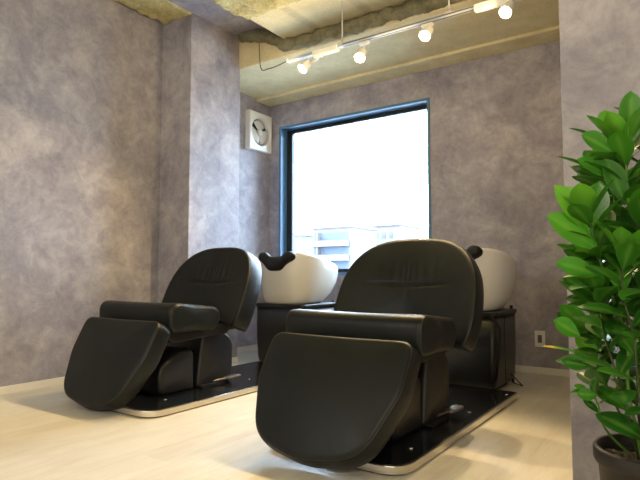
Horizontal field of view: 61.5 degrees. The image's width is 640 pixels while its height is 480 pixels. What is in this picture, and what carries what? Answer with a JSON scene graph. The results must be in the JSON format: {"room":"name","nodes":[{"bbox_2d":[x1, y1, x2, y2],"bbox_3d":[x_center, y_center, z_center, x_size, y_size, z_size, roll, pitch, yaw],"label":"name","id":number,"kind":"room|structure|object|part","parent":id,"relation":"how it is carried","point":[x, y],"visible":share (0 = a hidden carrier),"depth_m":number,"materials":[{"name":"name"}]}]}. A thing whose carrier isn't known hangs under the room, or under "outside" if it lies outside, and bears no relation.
{"room":"salon","nodes":[
{"label":"salon","id":0,"kind":"room"},
{"bbox_2d":[0,0,162,386],"bbox_3d":[-2.721,-0.552,2.216,0.250,2.790,4.892,-3,-5,35],"label":"wall","id":1,"kind":"structure","parent":0,"point":[81,80],"depth_m":3.55,"materials":[{"name":"paint"}]},
{"bbox_2d":[0,377,64,394],"bbox_3d":[-2.617,0.811,2.050,0.008,0.048,4.882,-3,-5,35],"label":"baseboard","id":2,"kind":"structure","parent":1,"relation":"attached to","point":[21,387],"depth_m":3.28,"materials":[{"name":"white wood"}]},
{"bbox_2d":[114,0,191,24],"bbox_3d":[-1.396,-1.752,3.696,0.354,0.103,1.121,-3,-5,35],"label":"ceiling","id":3,"kind":"structure","parent":0,"point":[164,11],"depth_m":3.98,"materials":[{"name":"beige concrete"}]},
{"bbox_2d":[158,13,239,357],"bbox_3d":[-1.051,-0.414,4.341,0.580,2.790,0.530,-3,-5,35],"label":"wall pillar","id":4,"kind":"structure","parent":0,"point":[199,201],"depth_m":4.11,"materials":[{"name":"paint"}]},
{"bbox_2d":[232,357,237,363],"bbox_3d":[-0.809,0.943,4.086,0.008,0.048,0.530,-3,-5,35],"label":"baseboard","id":5,"kind":"structure","parent":4,"relation":"attached to","point":[234,359],"depth_m":4.27,"materials":[{"name":"white wood"}]},
{"bbox_2d":[168,0,265,36],"bbox_3d":[-0.756,-1.722,3.990,0.400,0.025,0.912,-3,-5,35],"label":"beam","id":6,"kind":"structure","parent":0,"point":[208,10],"depth_m":4.10,"materials":[{"name":"paper"}]},
{"bbox_2d":[237,92,269,346],"bbox_3d":[-0.772,-0.364,5.104,0.200,2.790,1.065,-3,-5,35],"label":"wall","id":7,"kind":"structure","parent":0,"point":[254,167],"depth_m":5.11,"materials":[{"name":"paint"}]},
{"bbox_2d":[237,344,257,352],"bbox_3d":[-0.740,0.995,4.878,0.008,0.048,0.855,-3,-5,35],"label":"baseboard","id":8,"kind":"structure","parent":7,"relation":"attached to","point":[249,347],"depth_m":4.97,"materials":[{"name":"white wood"}]},
{"bbox_2d":[245,109,271,154],"bbox_3d":[-0.588,-1.036,5.185,0.059,0.370,0.320,-3,-5,35],"label":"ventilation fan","id":9,"kind":"object","parent":7,"relation":"attached to","point":[258,126],"visible":1,"depth_m":5.16,"materials":[{"name":"white plastic"}]},
{"bbox_3d":[-0.618,-1.004,5.131,0.019,0.163,0.115,-3,-5,35],"label":"blade","id":10,"kind":"part","parent":9,"relation":"part of","materials":[{"name":"white plastic"}]},
{"bbox_3d":[-0.583,-1.103,5.189,0.012,0.102,0.185,-2,-4,27],"label":"blade","id":11,"kind":"part","parent":9,"relation":"part of","materials":[{"name":"white plastic"}]},
{"bbox_3d":[-0.550,-0.994,5.229,0.019,0.158,0.116,-3,-5,35],"label":"blade","id":12,"kind":"part","parent":9,"relation":"part of","materials":[{"name":"white plastic"}]},
{"bbox_2d":[212,0,300,19],"bbox_3d":[1.011,-1.717,2.252,4.195,0.320,0.705,-3,-5,35],"label":"ceiling","id":13,"kind":"structure","parent":0,"point":[248,9],"depth_m":3.45,"materials":[{"name":"yellow concrete"}]},
{"bbox_2d":[0,349,572,479],"bbox_3d":[-0.188,0.834,1.273,5.414,0.100,6.567,-3,-5,35],"label":"floor","id":14,"kind":"structure","parent":0,"point":[45,434],"depth_m":2.21,"materials":[{"name":"wood"}]},
{"bbox_2d":[64,247,262,417],"bbox_3d":[-0.741,0.480,3.404,0.773,0.885,1.597,-3,-5,35],"label":"chair","id":15,"kind":"object","parent":14,"relation":"on","point":[173,355],"visible":0.98,"depth_m":3.00,"materials":[{"name":"black leather"}]},
{"bbox_3d":[-0.943,0.436,3.147,0.667,0.161,0.370,-3,-5,35],"label":"seat","id":16,"kind":"part","parent":15,"relation":"part of","materials":[{"name":"black leather"}]},
{"bbox_3d":[-0.649,0.915,3.375,0.596,0.012,1.471,-3,-5,35],"label":"plate","id":17,"kind":"part","parent":15,"relation":"part of","materials":[{"name":"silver metal"}]},
{"bbox_3d":[-0.649,0.886,3.377,0.600,0.006,1.475,-3,-5,35],"label":"plate","id":18,"kind":"part","parent":15,"relation":"part of","materials":[{"name":"black metal"}]},
{"bbox_3d":[-0.869,0.549,3.246,0.420,0.074,0.509,-3,-5,35],"label":"seat frame","id":19,"kind":"part","parent":15,"relation":"part of","materials":[{"name":"black plastic"}]},
{"bbox_3d":[-0.681,0.311,3.535,0.736,0.530,0.370,-3,-5,35],"label":"backrest","id":20,"kind":"part","parent":15,"relation":"part of","materials":[{"name":"black leather"}]},
{"bbox_3d":[-0.546,0.846,3.335,0.109,0.021,0.051,3,-5,-41],"label":"pedal plate","id":21,"kind":"part","parent":15,"relation":"part of","materials":[{"name":"metal"}]},
{"bbox_2d":[256,251,337,361],"bbox_3d":[-0.158,0.542,4.301,0.572,0.878,0.670,-3,-5,35],"label":"basin","id":22,"kind":"object","parent":14,"relation":"on","point":[290,281],"visible":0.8,"depth_m":4.09,"materials":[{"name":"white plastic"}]},
{"bbox_3d":[-0.163,0.310,4.332,0.546,0.380,0.649,-3,-5,35],"label":"bowl","id":23,"kind":"part","parent":22,"relation":"part of","materials":[{"name":"white ceramic"}]},
{"bbox_2d":[255,238,516,475],"bbox_3d":[0.399,0.426,2.581,0.736,0.884,1.662,-3,-5,35],"label":"chair","id":24,"kind":"object","parent":14,"relation":"on","point":[363,384],"visible":1,"depth_m":2.12,"materials":[{"name":"black leather"}]},
{"bbox_3d":[0.213,0.382,2.314,0.667,0.161,0.370,-3,-5,35],"label":"seat","id":25,"kind":"part","parent":24,"relation":"part of","materials":[{"name":"black leather"}]},
{"bbox_3d":[0.453,0.255,2.670,0.736,0.530,0.370,-3,-5,35],"label":"backrest","id":26,"kind":"part","parent":24,"relation":"part of","materials":[{"name":"black leather"}]},
{"bbox_3d":[0.287,0.495,2.414,0.420,0.074,0.509,-3,-5,35],"label":"seat frame","id":27,"kind":"part","parent":24,"relation":"part of","materials":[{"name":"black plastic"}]},
{"bbox_3d":[0.450,0.837,2.620,0.600,0.006,1.475,-3,-5,35],"label":"plate","id":28,"kind":"part","parent":24,"relation":"part of","materials":[{"name":"black metal"}]},
{"bbox_3d":[0.627,0.794,2.527,0.109,0.021,0.051,3,-5,-41],"label":"pedal plate","id":29,"kind":"part","parent":24,"relation":"part of","materials":[{"name":"metal"}]},
{"bbox_2d":[445,245,522,388],"bbox_3d":[0.999,0.490,3.505,0.572,0.878,0.670,-3,-5,35],"label":"basin","id":30,"kind":"object","parent":14,"relation":"on","point":[491,364],"visible":0.42,"depth_m":3.24,"materials":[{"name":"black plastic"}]},
{"bbox_3d":[0.994,0.258,3.536,0.546,0.380,0.649,-3,-5,35],"label":"bowl","id":31,"kind":"part","parent":30,"relation":"part of","materials":[{"name":"white ceramic"}]},
{"bbox_2d":[542,91,639,479],"bbox_3d":[0.783,0.197,1.246,0.451,1.169,0.576,-3,-5,35],"label":"potted plant","id":32,"kind":"object","parent":14,"relation":"on","point":[601,264],"visible":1,"depth_m":1.19,"materials":[{"name":"green plant"}]},
{"bbox_3d":[0.685,0.438,1.265,0.115,0.160,0.021,1,-4,-12],"label":"stem","id":33,"kind":"part","parent":32,"relation":"part of","materials":[{"name":"green plant"}]},
{"bbox_3d":[0.664,0.237,1.200,0.080,0.550,0.150,-3,-5,35],"label":"stem","id":34,"kind":"part","parent":32,"relation":"part of","materials":[{"name":"green plant"}]},
{"bbox_3d":[0.733,0.374,1.304,0.127,0.289,0.047,-1,-4,16],"label":"stem","id":35,"kind":"part","parent":32,"relation":"part of","materials":[{"name":"green plant"}]},
{"bbox_3d":[0.762,0.628,1.218,0.250,0.304,0.250,-3,-5,35],"label":"pot","id":36,"kind":"part","parent":32,"relation":"part of","materials":[{"name":"grey ceramic"}]},
{"bbox_3d":[0.721,0.408,1.302,0.093,0.221,0.014,-1,-4,20],"label":"stem","id":37,"kind":"part","parent":32,"relation":"part of","materials":[{"name":"green plant"}]},
{"bbox_3d":[0.679,0.322,1.222,0.064,0.382,0.127,-3,-5,35],"label":"stem","id":38,"kind":"part","parent":32,"relation":"part of","materials":[{"name":"green plant"}]},
{"bbox_3d":[0.710,0.328,1.270,0.113,0.375,0.015,1,-4,-8],"label":"stem","id":39,"kind":"part","parent":32,"relation":"part of","materials":[{"name":"green plant"}]},
{"bbox_3d":[0.684,0.279,1.157,0.040,0.461,0.152,-3,-5,35],"label":"stem","id":40,"kind":"part","parent":32,"relation":"part of","materials":[{"name":"green plant"}]},
{"bbox_3d":[0.734,0.157,1.212,0.054,0.709,0.101,-3,-5,35],"label":"stem","id":41,"kind":"part","parent":32,"relation":"part of","materials":[{"name":"green plant"}]},
{"bbox_2d":[250,0,406,38],"bbox_3d":[0.452,-1.687,3.267,2.165,0.190,0.700,-3,-5,35],"label":"ceiling","id":42,"kind":"structure","parent":0,"point":[294,20],"depth_m":3.73,"materials":[{"name":"concrete"}]},
{"bbox_2d":[286,0,521,62],"bbox_3d":[0.643,-1.483,3.195,2.112,0.426,0.044,-3,-5,35],"label":"track","id":43,"kind":"object","parent":42,"relation":"hanging from","point":[489,4],"visible":0.98,"depth_m":3.27,"materials":[{"name":"white metal"}]},
{"bbox_2d":[298,54,323,72],"bbox_3d":[-0.062,-1.197,3.653,0.184,0.104,0.096,-3,-5,35],"label":"track spotlight","id":44,"kind":"object","parent":43,"relation":"attached to","point":[305,65],"visible":1,"depth_m":3.65,"materials":[{"name":"white paint"}]},
{"bbox_3d":[-0.118,-1.170,3.670,0.056,0.042,0.049,-3,-5,35],"label":"bulb","id":45,"kind":"part","parent":44,"relation":"part of","materials":[{"name":"white glass"}]},
{"bbox_3d":[0.146,-1.477,3.538,0.008,0.392,0.008,2,-4,-33],"label":"suspension rod","id":46,"kind":"part","parent":43,"relation":"part of","materials":[{"name":"white metal"}]},
{"bbox_2d":[354,40,369,62],"bbox_3d":[0.263,-1.194,3.405,0.077,0.142,0.097,-3,-5,35],"label":"track spotlight","id":47,"kind":"object","parent":43,"relation":"attached to","point":[359,57],"visible":1,"depth_m":3.39,"materials":[{"name":"white paint"}]},
{"bbox_3d":[0.252,-1.150,3.389,0.056,0.042,0.048,-3,-5,35],"label":"bulb","id":48,"kind":"part","parent":47,"relation":"part of","materials":[{"name":"white glass"}]},
{"bbox_2d":[419,22,433,41],"bbox_3d":[0.622,-1.223,3.161,0.073,0.115,0.098,-3,-5,35],"label":"track spotlight","id":49,"kind":"object","parent":43,"relation":"attached to","point":[425,34],"visible":1,"depth_m":3.14,"materials":[{"name":"white paint"}]},
{"bbox_3d":[0.613,-1.194,3.142,0.056,0.043,0.047,-3,-5,35],"label":"bulb","id":50,"kind":"part","parent":49,"relation":"part of","materials":[{"name":"white glass"}]},
{"bbox_2d":[495,1,515,18],"bbox_3d":[0.995,-1.244,2.905,0.107,0.106,0.098,-3,-5,35],"label":"track spotlight","id":51,"kind":"object","parent":43,"relation":"attached to","point":[507,8],"visible":1,"depth_m":2.88,"materials":[{"name":"white paint"}]},
{"bbox_3d":[0.994,-1.221,2.880,0.056,0.044,0.046,-3,-5,35],"label":"bulb","id":52,"kind":"part","parent":51,"relation":"part of","materials":[{"name":"white glass"}]},
{"bbox_2d":[238,0,462,51],"bbox_3d":[0.432,-1.615,3.666,2.656,0.317,0.133,-3,-5,35],"label":"ceiling","id":53,"kind":"structure","parent":0,"point":[409,8],"depth_m":3.79,"materials":[{"name":"beige concrete"}]},
{"bbox_2d":[259,42,285,70],"bbox_3d":[-0.368,-1.427,4.036,0.036,0.369,0.568,2,-4,-28],"label":"cable","id":54,"kind":"object","parent":53,"relation":"hanging from","point":[259,42],"visible":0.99,"depth_m":4.15,"materials":[{"name":"grey plastic"}]},
{"bbox_2d":[239,0,558,98],"bbox_3d":[0.520,-1.578,4.167,3.079,0.290,0.867,-3,-5,35],"label":"ceiling","id":55,"kind":"structure","parent":0,"point":[470,29],"depth_m":4.05,"materials":[{"name":"concrete"}]},
{"bbox_2d":[256,25,559,106],"bbox_3d":[0.708,-1.409,4.428,3.079,0.032,0.207,-3,-5,35],"label":"ledge","id":56,"kind":"object","parent":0,"point":[551,34],"visible":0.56,"depth_m":4.32,"materials":[{"name":"concrete"}]},
{"bbox_2d":[269,40,569,369],"bbox_3d":[0.823,-0.402,4.530,3.079,2.790,0.200,-3,-5,35],"label":"wall","id":57,"kind":"structure","parent":0,"point":[496,135],"depth_m":4.07,"materials":[{"name":"paint"}]},
{"bbox_2d":[279,97,430,274],"bbox_3d":[0.291,-0.410,4.861,1.570,1.450,0.162,-3,-5,35],"label":"window","id":58,"kind":"structure","parent":57,"relation":"in","point":[286,133],"depth_m":5.21,"materials":[{"name":"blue metal"}]},
{"bbox_2d":[535,330,544,346],"bbox_3d":[1.562,0.702,3.820,0.070,0.115,0.010,-3,-5,35],"label":"wall outlet","id":59,"kind":"object","parent":57,"relation":"attached to","point":[539,335],"visible":0.96,"depth_m":3.82,"materials":[{"name":"white plastic"}]},
{"bbox_2d":[538,335,541,342],"bbox_3d":[1.559,0.702,3.817,0.028,0.055,0.003,-3,-5,35],"label":"socket","id":60,"kind":"object","parent":59,"relation":"attached to","point":[539,336],"depth_m":3.81,"materials":[{"name":"grey plastic"}]},
{"bbox_2d":[515,365,569,376],"bbox_3d":[0.767,0.961,4.353,3.071,0.048,0.008,-3,-5,35],"label":"baseboard","id":61,"kind":"structure","parent":57,"relation":"attached to","point":[518,368],"depth_m":3.80,"materials":[{"name":"white wood"}]},
{"bbox_2d":[559,0,639,479],"bbox_3d":[2.352,-0.556,2.160,2.135,2.790,2.373,-3,-5,35],"label":"wall partition","id":62,"kind":"structure","parent":0,"point":[600,39],"depth_m":1.72,"materials":[{"name":"paint"}]},
{"label":"outside","id":63,"kind":"structure","parent":0,"visible":0},
{"bbox_3d":[-5.087,19.735,167.804,320.000,0.200,248.000,-3,-5,35],"label":"ground","id":64,"kind":"structure","parent":63,"visible":0},
{"bbox_2d":[294,233,312,254],"bbox_3d":[-3.230,8.096,133.714,4.976,18.604,10.700,-3,-5,35],"label":"apartment building","id":65,"kind":"structure","parent":64,"relation":"on","point":[301,241],"depth_m":129.85,"materials":[{"name":"white concrete"}]},
{"bbox_2d":[310,224,377,268],"bbox_3d":[4.750,6.551,107.370,9.352,18.266,11.700,-3,-5,35],"label":"apartment building","id":66,"kind":"structure","parent":64,"relation":"on","point":[341,245],"depth_m":103.53,"materials":[{"name":"white concrete"}]},
{"bbox_2d":[368,223,420,245],"bbox_3d":[17.067,6.658,121.793,7.822,19.925,10.700,-3,-5,35],"label":"apartment building","id":67,"kind":"structure","parent":64,"relation":"on","point":[388,232],"depth_m":118.35,"materials":[{"name":"white concrete"}]}
]}

